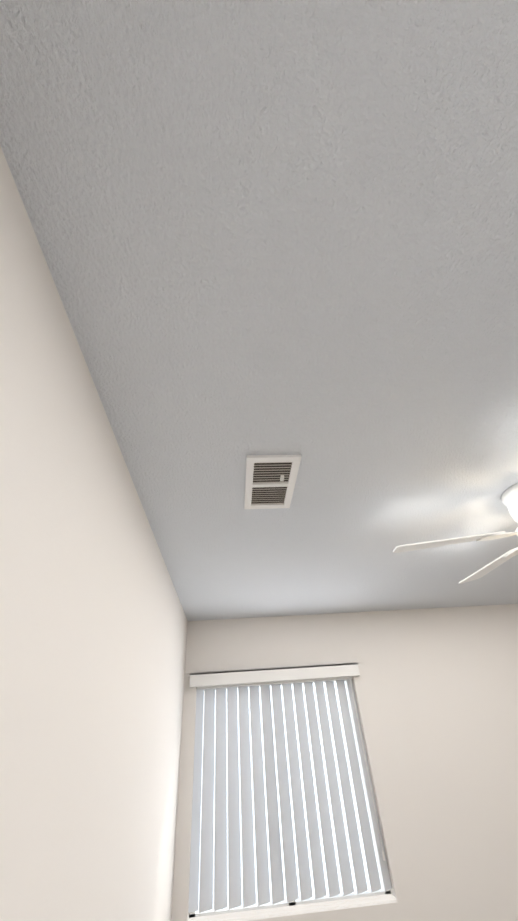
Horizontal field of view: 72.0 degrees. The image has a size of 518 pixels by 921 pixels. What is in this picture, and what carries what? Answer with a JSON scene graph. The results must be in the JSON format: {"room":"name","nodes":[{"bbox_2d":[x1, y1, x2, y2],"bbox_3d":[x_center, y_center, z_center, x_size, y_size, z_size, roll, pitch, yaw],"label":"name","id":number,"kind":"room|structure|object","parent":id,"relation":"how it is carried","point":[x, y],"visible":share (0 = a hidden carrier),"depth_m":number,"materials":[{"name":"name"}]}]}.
{"room":"bedroom","nodes":[
{"label":"bedroom","id":0,"kind":"room"},
{"bbox_2d":[0,146,187,920],"bbox_3d":[-0.473,1.033,0.596,0.140,2.440,4.098,-1,-38,-5],"label":"wall","id":1,"kind":"structure","parent":0,"point":[93,629],"depth_m":0.82,"materials":[{"name":"white paint"}]},
{"bbox_2d":[0,0,517,620],"bbox_3d":[1.560,0.040,1.602,4.390,0.100,4.238,-1,-38,-5],"label":"ceiling","id":2,"kind":"structure","parent":0,"point":[274,226],"depth_m":0.77,"materials":[{"name":"white paint"}]},
{"bbox_2d":[244,455,300,508],"bbox_3d":[0.045,0.097,1.423,0.198,0.016,0.360,-1,-38,-5],"label":"ceiling vent","id":3,"kind":"object","parent":2,"relation":"in","point":[270,481],"visible":1,"depth_m":1.40,"materials":[{"name":"white metal"}]},
{"bbox_2d":[393,483,517,583],"bbox_3d":[1.224,0.321,1.505,1.262,0.418,1.217,-1,-38,-5],"label":"fan","id":4,"kind":"object","parent":2,"relation":"hanging from","point":[509,497],"visible":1,"depth_m":1.56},
{"bbox_2d":[171,604,517,920],"bbox_3d":[1.531,2.302,2.434,4.390,2.440,0.140,-1,-38,-5],"label":"wall","id":5,"kind":"structure","parent":0,"point":[436,692],"depth_m":2.56,"materials":[{"name":"white paint"}]},
{"bbox_2d":[189,680,390,917],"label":"window","id":6,"kind":"structure","parent":5,"relation":"in","point":[285,903],"depth_m":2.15,"materials":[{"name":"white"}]},
{"bbox_2d":[188,663,391,913],"bbox_3d":[0.161,2.097,2.428,1.295,1.180,0.115,-1,-38,-5],"label":"window blinds","id":7,"kind":"object","parent":6,"relation":"attached to","point":[210,739],"visible":0.94,"depth_m":2.38,"materials":[{"name":"white plastic"}]},
{"bbox_2d":[189,894,393,920],"bbox_3d":[0.201,2.616,2.078,1.210,0.012,0.110,-1,-38,-5],"label":"window sill","id":8,"kind":"structure","parent":5,"relation":"attached to","point":[300,907],"depth_m":2.06,"materials":[{"name":"white paint"}]},
{"label":"outside","id":9,"kind":"structure","parent":0,"visible":0},
{"bbox_2d":[345,682,382,889],"bbox_3d":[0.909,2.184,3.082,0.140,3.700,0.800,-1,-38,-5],"label":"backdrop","id":10,"kind":"structure","parent":9,"point":[364,791],"depth_m":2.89,"materials":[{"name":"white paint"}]}
]}

